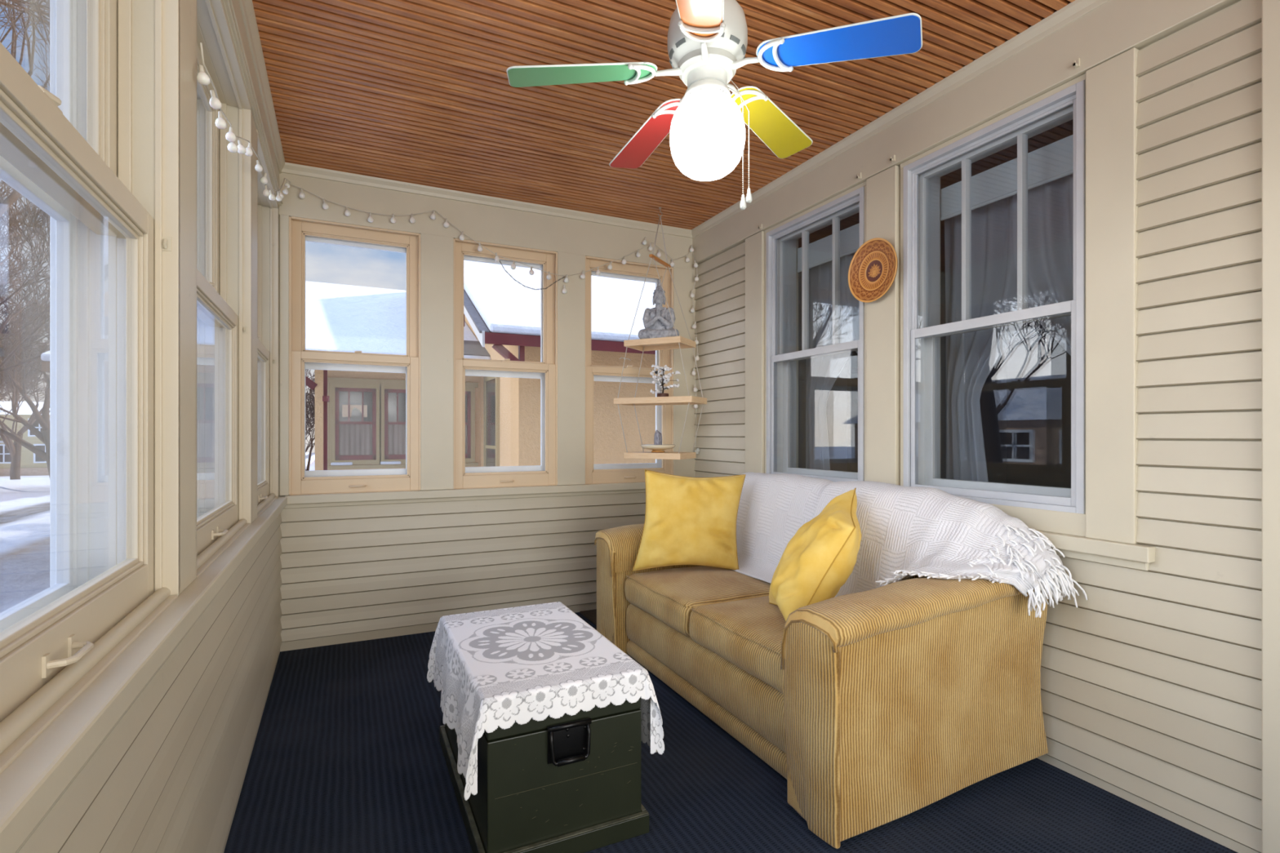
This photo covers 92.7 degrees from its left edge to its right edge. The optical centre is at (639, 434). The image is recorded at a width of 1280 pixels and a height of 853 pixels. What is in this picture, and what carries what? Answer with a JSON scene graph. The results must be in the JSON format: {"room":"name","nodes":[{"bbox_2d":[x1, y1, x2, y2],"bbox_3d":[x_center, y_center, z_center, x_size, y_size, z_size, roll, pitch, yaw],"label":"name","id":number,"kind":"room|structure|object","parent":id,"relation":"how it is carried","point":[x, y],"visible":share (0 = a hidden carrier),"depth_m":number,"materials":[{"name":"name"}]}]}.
{"room":"sunroom","nodes":[
{"label":"sunroom","id":0,"kind":"room"},
{"bbox_2d":[0,452,315,613],"bbox_3d":[-82.829,2.604,10.385,139.380,2.944,210.000,0,0,-25],"label":"snowy ground","id":1,"kind":"structure","parent":0,"point":[24,502],"depth_m":10.59,"materials":[{"name":"white snow"}]},
{"bbox_2d":[0,356,43,401],"bbox_3d":[-81.899,-3.937,75.551,13.946,16.079,14.091,0,0,-25],"label":"bare tree","id":2,"kind":"object","parent":1,"relation":"on","point":[28,384],"visible":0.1,"depth_m":77.00,"materials":[{"name":"grey plant"}]},
{"bbox_2d":[0,240,44,330],"bbox_3d":[-32.806,-3.642,26.409,10.375,13.054,15.206,0,0,-25],"label":"bare tree","id":3,"kind":"object","parent":1,"relation":"on","point":[0,240],"visible":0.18,"depth_m":28.76,"materials":[{"name":"grey plant"}]},
{"bbox_2d":[0,239,49,476],"bbox_3d":[-26.101,-2.535,24.897,9.235,10.206,10.152,0,0,-18],"label":"bare tree","id":4,"kind":"object","parent":1,"relation":"on","point":[43,420],"visible":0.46,"depth_m":25.36,"materials":[{"name":"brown plant"}]},
{"bbox_2d":[0,51,49,373],"bbox_3d":[-15.927,-3.924,13.801,10.304,11.715,10.121,0,0,16],"label":"bare tree","id":5,"kind":"object","parent":1,"relation":"on","point":[12,215],"visible":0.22,"depth_m":15.11,"materials":[{"name":"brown plant"}]},
{"bbox_2d":[0,0,49,217],"bbox_3d":[-10.884,-4.624,9.578,13.574,12.936,9.713,0,0,-9],"label":"bare tree","id":6,"kind":"object","parent":1,"relation":"on","point":[15,195],"visible":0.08,"depth_m":9.76,"materials":[{"name":"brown plant"}]},
{"bbox_2d":[0,400,49,475],"bbox_3d":[-68.273,0.350,59.024,24.500,7.500,15.700,0,0,-25],"label":"house","id":7,"kind":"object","parent":1,"relation":"on","point":[31,464],"visible":0.27,"depth_m":58.46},
{"bbox_2d":[0,334,49,479],"bbox_3d":[-46.051,-2.051,43.874,9.816,11.806,12.033,0,0,5],"label":"bare tree","id":8,"kind":"object","parent":1,"relation":"on","point":[14,449],"visible":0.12,"depth_m":44.44,"materials":[{"name":"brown plant"}]},
{"bbox_2d":[0,0,49,44],"bbox_3d":[-11.375,-7.220,6.312,17.589,18.354,9.899,0,0,-16],"label":"bare tree","id":9,"kind":"object","parent":1,"relation":"on","point":[26,2],"visible":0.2,"depth_m":8.59,"materials":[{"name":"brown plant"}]},
{"bbox_2d":[40,351,49,373],"bbox_3d":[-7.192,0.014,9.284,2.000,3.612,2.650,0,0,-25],"label":"house","id":10,"kind":"structure","parent":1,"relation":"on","point":[45,356],"depth_m":7.71,"materials":[{"name":"beige"}]},
{"bbox_2d":[305,368,315,471],"bbox_3d":[-7.640,-0.012,13.554,2.491,3.877,3.325,0,0,17],"label":"bare shrub","id":11,"kind":"object","parent":1,"relation":"on","point":[312,414],"visible":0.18,"depth_m":14.08,"materials":[{"name":"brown plant"}]},
{"bbox_2d":[305,373,315,430],"bbox_3d":[-9.117,-0.183,15.859,2.477,4.217,3.390,0,0,23],"label":"bare shrub","id":12,"kind":"object","parent":1,"relation":"on","point":[311,374],"visible":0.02,"depth_m":16.13,"materials":[{"name":"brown plant"}]},
{"bbox_2d":[279,215,455,496],"bbox_3d":[-0.797,0.121,4.045,3.160,3.358,0.170,0,0,-25],"label":"wall","id":13,"kind":"structure","parent":0,"point":[279,215],"depth_m":3.38,"materials":[{"name":"paint"}]},
{"bbox_2d":[196,0,284,207],"bbox_3d":[-0.894,-1.399,0.937,0.233,0.318,5.362,0,0,-26],"label":"trim","id":14,"kind":"structure","parent":13,"relation":"attached to","point":[240,14],"depth_m":2.38,"materials":[{"name":"paint"}]},
{"bbox_2d":[262,206,279,496],"bbox_3d":[-2.102,-0.449,3.365,0.201,1.582,0.141,0,0,-25],"label":"trim","id":15,"kind":"structure","parent":13,"relation":"attached to","point":[265,210],"depth_m":3.32,"materials":[{"name":"paint"}]},
{"bbox_2d":[288,216,420,495],"bbox_3d":[-1.678,-0.431,3.627,0.720,1.592,0.227,0,0,-25],"label":"window","id":16,"kind":"structure","parent":13,"relation":"in","point":[301,230],"depth_m":3.56,"materials":[{"name":"beige paint"}]},
{"bbox_2d":[196,42,699,459],"bbox_3d":[-1.038,-0.605,3.290,1.679,1.570,3.387,0,0,25],"label":"string lights","id":17,"kind":"object","parent":13,"relation":"attached to","point":[202,77],"visible":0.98,"depth_m":3.23,"materials":[{"name":"beige"}]},
{"bbox_2d":[199,65,204,72],"bbox_3d":[-1.024,-0.852,1.426,0.010,0.019,0.010,-11,0,-25],"label":"socket","id":18,"kind":"object","parent":17,"relation":"attached to","point":[201,68],"depth_m":1.42,"materials":[{"name":"beige plastic"}]},
{"bbox_2d":[209,89,216,97],"bbox_3d":[-1.083,-0.863,1.549,0.010,0.019,0.010,-14,10,-25],"label":"socket","id":19,"kind":"object","parent":17,"relation":"attached to","point":[212,93],"depth_m":1.55,"materials":[{"name":"beige plastic"}]},
{"bbox_2d":[217,111,222,118],"bbox_3d":[-1.114,-0.848,1.621,0.010,0.019,0.010,-4,3,-25],"label":"socket","id":20,"kind":"object","parent":17,"relation":"attached to","point":[220,113],"depth_m":1.62,"materials":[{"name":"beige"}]},
{"bbox_2d":[280,492,645,651],"bbox_3d":[-0.807,0.800,3.951,2.682,0.800,0.033,0,0,-25],"label":"wall paneling","id":21,"kind":"structure","parent":13,"relation":"attached to","point":[353,573],"depth_m":3.71,"materials":[{"name":"paint"}]},
{"bbox_2d":[284,482,645,508],"bbox_3d":[-0.793,0.374,3.945,2.662,0.072,0.075,0,0,-25],"label":"trim","id":22,"kind":"structure","parent":13,"relation":"attached to","point":[295,501],"depth_m":3.76,"materials":[{"name":"paint"}]},
{"bbox_2d":[278,162,695,495],"bbox_3d":[-0.791,-0.581,3.941,2.662,1.835,0.063,0,0,-25],"label":"trim","id":23,"kind":"structure","parent":13,"relation":"attached to","point":[575,235],"depth_m":3.78,"materials":[{"name":"paint"}]},
{"bbox_2d":[453,238,557,488],"bbox_3d":[-0.891,-0.431,4.003,0.696,1.592,0.227,0,0,-25],"label":"window","id":24,"kind":"structure","parent":13,"relation":"in","point":[545,473],"depth_m":3.99,"materials":[{"name":"beige paint"}]},
{"bbox_2d":[585,256,673,484],"bbox_3d":[-0.107,-0.431,4.376,0.710,1.592,0.227,0,0,-25],"label":"window","id":25,"kind":"structure","parent":13,"relation":"in","point":[602,473],"depth_m":4.33,"materials":[{"name":"beige paint"}]},
{"bbox_2d":[252,0,1075,229],"bbox_3d":[0.314,-1.505,1.587,2.732,0.018,5.282,0,0,-25],"label":"ceiling","id":26,"kind":"structure","parent":0,"point":[413,91],"depth_m":2.62,"materials":[{"name":"brown wood"}]},
{"bbox_2d":[506,0,922,209],"bbox_3d":[0.167,-1.074,1.818,1.085,0.846,1.058,0,0,-25],"label":"ceiling fan","id":27,"kind":"object","parent":26,"relation":"hanging from","point":[708,39],"visible":1,"depth_m":1.71,"materials":[{"name":"multicoloured metal"}]},
{"bbox_3d":[0.134,-1.468,4.028,0.027,0.060,0.019,0,0,-25],"label":"ceiling hook","id":28,"kind":"object","parent":26,"relation":"attached to","visible":0},
{"bbox_2d":[613,215,706,459],"bbox_3d":[0.134,-0.643,4.028,0.555,1.601,0.294,0,0,27],"label":"shelf","id":29,"kind":"object","parent":28,"relation":"hanging from","point":[677,342],"visible":1,"depth_m":3.96,"materials":[{"name":"brown wood"}]},
{"bbox_2d":[640,444,675,452],"bbox_3d":[0.119,0.091,4.017,0.228,0.051,0.228,0,0,-25],"label":"dish","id":30,"kind":"object","parent":29,"relation":"on","point":[656,448],"visible":0.99,"depth_m":3.94,"materials":[{"name":"beige ceramic"}]},
{"bbox_2d":[653,430,662,444],"bbox_3d":[0.119,0.026,4.017,0.056,0.115,0.049,0,0,-25],"label":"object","id":31,"kind":"object","parent":30,"relation":"in","point":[658,436],"visible":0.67,"depth_m":4.00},
{"bbox_2d":[638,280,679,338],"bbox_3d":[0.122,-0.816,3.990,0.269,0.411,0.157,0,0,5],"label":"stone statue","id":32,"kind":"object","parent":29,"relation":"on","point":[657,321],"visible":0.8,"depth_m":3.98,"materials":[{"name":"grey stone"}]},
{"bbox_2d":[623,451,696,459],"bbox_3d":[0.134,0.137,4.028,0.400,0.040,0.270,0,0,27],"label":"shelf","id":33,"kind":"object","parent":29,"relation":"on","point":[637,455],"depth_m":3.92,"materials":[{"name":"brown wood"}]},
{"bbox_2d":[623,336,696,351],"bbox_3d":[0.134,-0.597,4.028,0.400,0.040,0.270,0,0,27],"label":"shelf","id":34,"kind":"object","parent":29,"relation":"on","point":[672,342],"depth_m":3.98,"materials":[{"name":"brown wood"}]},
{"bbox_2d":[613,395,706,405],"bbox_3d":[0.134,-0.220,4.028,0.555,0.040,0.270,0,0,27],"label":"shelf","id":35,"kind":"object","parent":29,"relation":"on","point":[679,400],"depth_m":3.93,"materials":[{"name":"brown wood"}]},
{"bbox_2d":[649,364,680,396],"bbox_3d":[0.164,-0.352,4.032,0.239,0.224,0.178,0,0,-25],"label":"tree","id":36,"kind":"object","parent":29,"relation":"on","point":[665,367],"visible":0.98,"depth_m":4.01,"materials":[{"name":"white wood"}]},
{"bbox_2d":[223,612,1238,852],"bbox_3d":[0.333,1.260,1.626,3.200,0.120,5.550,0,0,-25],"label":"floor","id":37,"kind":"structure","parent":0,"point":[347,756],"depth_m":2.01,"materials":[{"name":"blue carpet"}]},
{"bbox_2d":[439,696,648,852],"bbox_3d":[-0.375,0.957,2.110,0.498,0.487,0.863,0,0,-25],"label":"trunk","id":38,"kind":"object","parent":37,"relation":"on","point":[567,784],"visible":0.64,"depth_m":1.75,"materials":[{"name":"green paint"}]},
{"bbox_2d":[426,601,664,800],"bbox_3d":[-0.378,0.841,2.117,0.594,0.266,0.874,0,0,-25],"label":"tablecloth","id":39,"kind":"object","parent":38,"relation":"on","point":[491,668],"visible":0.97,"depth_m":1.88,"materials":[{"name":"white fabric"}]},
{"bbox_2d":[579,608,596,625],"bbox_3d":[-0.006,1.194,3.988,0.620,0.012,0.565,0,0,-25],"label":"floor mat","id":40,"kind":"object","parent":37,"relation":"on","point":[591,615],"visible":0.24,"depth_m":4.02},
{"bbox_2d":[594,523,1048,848],"bbox_3d":[0.608,0.726,2.817,1.020,0.936,1.931,0,0,-25],"label":"loveseat","id":41,"kind":"object","parent":37,"relation":"on","point":[876,707],"visible":0.76,"depth_m":2.01,"materials":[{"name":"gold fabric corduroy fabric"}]},
{"bbox_2d":[632,469,746,571],"bbox_3d":[0.276,0.449,3.239,0.636,0.529,0.224,0,0,-6],"label":"throw pillow","id":42,"kind":"object","parent":41,"relation":"on","point":[689,521],"visible":1,"depth_m":3.18,"materials":[{"name":"yellow fabric"}]},
{"bbox_2d":[624,565,770,637],"bbox_3d":[0.357,0.803,3.096,0.692,0.191,0.672,0,0,-25],"label":"seat cushion","id":43,"kind":"object","parent":41,"relation":"on","point":[665,596],"depth_m":2.94,"materials":[{"name":"fabric"}]},
{"bbox_2d":[688,595,786,694],"bbox_3d":[0.655,0.803,2.467,0.695,0.191,0.706,0,0,-25],"label":"seat cushion","id":44,"kind":"object","parent":41,"relation":"on","point":[744,636],"depth_m":2.35,"materials":[{"name":"fabric"}]},
{"bbox_2d":[768,488,861,621],"bbox_3d":[0.736,0.474,2.415,0.486,0.488,0.391,0,0,-11],"label":"throw pillow","id":45,"kind":"object","parent":41,"relation":"on","point":[820,558],"visible":0.81,"depth_m":2.30,"materials":[{"name":"yellow fabric"}]},
{"bbox_2d":[729,471,1087,617],"bbox_3d":[0.869,0.463,2.812,0.605,0.503,1.889,0,0,-25],"label":"throw blanket","id":46,"kind":"object","parent":41,"relation":"on","point":[907,532],"visible":0.73,"depth_m":2.40,"materials":[{"name":"white fabric"}]},
{"bbox_2d":[906,575,923,579],"bbox_3d":[1.063,0.494,2.672,0.247,0.472,0.670,0,0,-25],"label":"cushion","id":47,"kind":"object","parent":41,"relation":"on","point":[915,576],"depth_m":2.40,"materials":[{"name":"fabric"}]},
{"bbox_2d":[798,271,1071,488],"bbox_3d":[3.351,-0.165,3.025,3.548,2.770,5.580,0,0,-25],"label":"wall","id":48,"kind":"structure","parent":0,"point":[1025,399],"depth_m":5.84,"materials":[{"name":"grey"}]},
{"bbox_2d":[798,119,1073,274],"bbox_3d":[3.342,-1.560,3.021,3.568,0.080,5.580,0,0,-25],"label":"ceiling","id":49,"kind":"structure","parent":0,"point":[1063,131],"depth_m":3.45,"materials":[{"name":"grey"}]},
{"bbox_2d":[697,0,1243,478],"bbox_3d":[1.637,0.121,2.237,0.224,3.358,5.530,0,0,-25],"label":"wall","id":50,"kind":"structure","parent":0,"point":[797,240],"depth_m":3.83,"materials":[{"name":"paint"}]},
{"bbox_2d":[766,186,864,481],"bbox_3d":[1.034,-0.473,3.427,0.210,1.557,0.797,0,0,-25],"label":"window","id":51,"kind":"structure","parent":50,"relation":"in","point":[782,356],"depth_m":3.70,"materials":[{"name":"wood"}]},
{"bbox_2d":[796,222,859,272],"bbox_3d":[1.146,-1.085,3.481,0.018,0.149,0.741,0,0,-25],"label":"window shade","id":52,"kind":"object","parent":51,"relation":"attached to","point":[820,251],"visible":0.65,"depth_m":3.56,"materials":[{"name":"white fabric"}]},
{"bbox_2d":[805,257,851,470],"bbox_3d":[1.172,-0.410,3.707,0.056,1.500,0.515,0,0,-25],"label":"sheer curtain","id":53,"kind":"object","parent":50,"relation":"hanging from","point":[821,372],"visible":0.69,"depth_m":3.78,"materials":[{"name":"grey fabric"}]},
{"bbox_2d":[842,252,859,354],"bbox_3d":[1.284,-0.410,3.333,0.056,1.500,0.515,0,0,-25],"label":"sheer curtain","id":54,"kind":"object","parent":50,"relation":"hanging from","point":[851,305],"visible":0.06,"depth_m":3.48,"materials":[{"name":"white fabric"}]},
{"bbox_2d":[856,172,861,179],"bbox_3d":[1.081,-1.280,3.021,0.022,0.028,0.016,0,0,-25],"label":"curtain rod bracket","id":55,"kind":"object","parent":50,"relation":"attached to","point":[859,175],"visible":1,"depth_m":3.02,"materials":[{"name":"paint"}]},
{"bbox_2d":[848,237,897,302],"bbox_3d":[1.118,-0.784,2.925,0.029,0.300,0.300,0,0,-25],"label":"wall plate","id":56,"kind":"object","parent":50,"relation":"attached to","point":[873,268],"visible":1,"depth_m":2.93,"materials":[{"name":"wicker"}]},
{"bbox_2d":[889,155,895,162],"bbox_3d":[1.170,-1.282,2.834,0.022,0.028,0.016,0,0,-25],"label":"curtain rod bracket","id":57,"kind":"object","parent":50,"relation":"attached to","point":[892,158],"visible":1,"depth_m":2.83,"materials":[{"name":"metal"}]},
{"bbox_2d":[691,0,1240,544],"bbox_3d":[1.540,-0.572,2.151,0.113,1.853,5.260,0,0,-25],"label":"trim","id":58,"kind":"structure","parent":50,"relation":"attached to","point":[1107,37],"depth_m":2.28,"materials":[{"name":"paint"}]},
{"bbox_2d":[694,0,1262,852],"bbox_3d":[1.081,-0.023,3.115,0.033,2.446,3.125,0,0,-25],"label":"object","id":59,"kind":"structure","parent":50,"relation":"attached to","point":[1151,686],"depth_m":1.87,"materials":[{"name":"paint"}]},
{"bbox_2d":[944,195,1029,481],"bbox_3d":[1.610,-0.410,2.788,0.056,1.500,0.505,0,0,-25],"label":"sheer curtain","id":60,"kind":"object","parent":50,"relation":"hanging from","point":[971,357],"visible":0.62,"depth_m":2.85,"materials":[{"name":"grey fabric"}]},
{"bbox_2d":[903,80,1084,514],"bbox_3d":[1.470,-0.473,2.510,0.210,1.557,0.782,0,0,-25],"label":"window","id":61,"kind":"structure","parent":50,"relation":"in","point":[922,330],"depth_m":2.59,"materials":[{"name":"wood"}]},
{"bbox_2d":[940,134,1073,221],"bbox_3d":[1.583,-1.085,2.564,0.018,0.149,0.726,0,0,-25],"label":"window shade","id":62,"kind":"object","parent":61,"relation":"attached to","point":[1052,162],"visible":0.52,"depth_m":2.59,"materials":[{"name":"white fabric"}]},
{"bbox_2d":[1013,173,1073,355],"bbox_3d":[1.719,-0.410,2.418,0.056,1.500,0.505,0,0,-25],"label":"sheer curtain","id":63,"kind":"object","parent":50,"relation":"hanging from","point":[1050,204],"visible":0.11,"depth_m":2.49,"materials":[{"name":"grey fabric"}]},
{"bbox_2d":[1072,57,1079,68],"bbox_3d":[1.511,-1.289,2.118,0.022,0.028,0.016,0,0,-25],"label":"curtain rod bracket","id":64,"kind":"object","parent":50,"relation":"attached to","point":[1076,63],"visible":1,"depth_m":2.11,"materials":[{"name":"metal"}]},
{"bbox_2d":[1032,530,1155,570],"bbox_3d":[1.144,0.395,2.946,0.065,0.080,2.245,0,0,-25],"label":"trim","id":65,"kind":"structure","parent":50,"relation":"attached to","point":[1136,556],"depth_m":2.04,"materials":[{"name":"paint"}]},
{"bbox_2d":[1262,0,1279,852],"bbox_3d":[2.204,-0.124,0.739,0.050,2.648,2.138,0,0,-25],"label":"trim","id":66,"kind":"structure","parent":50,"relation":"attached to","point":[1270,8],"depth_m":1.67,"materials":[{"name":"paint"}]},
{"bbox_3d":[3.342,1.250,3.021,3.568,0.100,5.580,0,0,-25],"label":"floor","id":67,"kind":"structure","parent":0,"visible":0},
{"bbox_2d":[847,351,857,472],"bbox_3d":[1.672,0.250,4.075,0.300,1.900,0.480,0,0,-25],"label":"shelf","id":68,"kind":"object","parent":67,"relation":"on","point":[852,361],"visible":0.05,"depth_m":4.21,"materials":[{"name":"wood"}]},
{"bbox_3d":[-0.965,1.100,0.997,0.259,1.400,5.530,0,0,-25],"label":"wall","id":69,"kind":"structure","parent":0,"visible":0},
{"bbox_2d":[0,0,179,773],"bbox_3d":[-0.851,-0.444,0.810,0.211,1.623,1.004,0,0,-25],"label":"window","id":70,"kind":"structure","parent":69,"relation":"in","point":[114,522],"depth_m":1.20,"materials":[{"name":"paint"}]},
{"bbox_2d":[0,496,287,852],"bbox_3d":[-0.894,0.384,0.992,0.202,0.083,5.262,0,0,-26],"label":"trim","id":71,"kind":"structure","parent":69,"relation":"on","point":[33,783],"depth_m":0.78,"materials":[{"name":"paint"}]},
{"bbox_2d":[17,512,282,852],"bbox_3d":[-0.843,0.800,1.016,0.036,0.800,5.261,0,0,-26],"label":"wall paneling","id":72,"kind":"structure","parent":69,"relation":"attached to","point":[169,777],"depth_m":1.35,"materials":[{"name":"paint"}]},
{"bbox_2d":[116,0,196,595],"bbox_3d":[-1.105,-0.449,1.330,0.202,1.582,0.190,0,0,-25],"label":"trim","id":73,"kind":"structure","parent":69,"relation":"attached to","point":[143,11],"depth_m":1.33,"materials":[{"name":"paint"}]},
{"bbox_2d":[195,0,251,577],"bbox_3d":[-1.361,-0.444,1.851,0.211,1.623,1.007,0,0,-25],"label":"window","id":74,"kind":"structure","parent":69,"relation":"in","point":[224,355],"depth_m":2.25,"materials":[{"name":"paint"}]},
{"bbox_2d":[218,105,257,523],"bbox_3d":[-1.620,-0.449,2.380,0.202,1.582,0.206,0,0,-25],"label":"trim","id":75,"kind":"structure","parent":69,"relation":"attached to","point":[232,112],"depth_m":2.35,"materials":[{"name":"paint"}]},
{"bbox_2d":[256,129,278,517],"bbox_3d":[-1.868,-0.444,2.887,0.210,1.623,0.960,0,0,-25],"label":"window","id":76,"kind":"structure","parent":69,"relation":"in","point":[264,500],"depth_m":3.30,"materials":[{"name":"paint"}]},
{"bbox_3d":[20.750,2.870,95.227,120.620,2.100,145.910,0,0,-25],"label":"floor","id":77,"kind":"structure","parent":0,"visible":0},
{"bbox_2d":[305,260,655,470],"bbox_3d":[-1.738,-1.144,13.763,11.300,5.928,11.255,0,0,-25],"label":"neighbor house","id":78,"kind":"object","parent":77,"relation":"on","point":[360,416],"visible":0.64,"depth_m":9.42,"materials":[{"name":"beige paint"}]},
{"bbox_2d":[339,423,372,455],"bbox_3d":[-4.460,0.077,9.588,0.465,0.485,0.008,0,0,-25],"label":"curtain","id":79,"kind":"object","parent":78,"relation":"hanging from","point":[355,439],"depth_m":9.59,"materials":[{"name":"fabric"}]},
{"bbox_2d":[388,424,405,454],"bbox_3d":[-3.821,0.077,9.892,0.470,0.485,0.008,0,0,-25],"label":"curtain","id":80,"kind":"object","parent":78,"relation":"hanging from","point":[397,433],"depth_m":9.84,"materials":[{"name":"fabric"}]},
{"bbox_2d":[465,424,466,453],"bbox_3d":[-3.126,0.077,10.223,0.450,0.485,0.008,0,0,-25],"label":"curtain","id":81,"kind":"object","parent":78,"relation":"hanging from","point":[465,424],"depth_m":10.32,"materials":[{"name":"fabric"}]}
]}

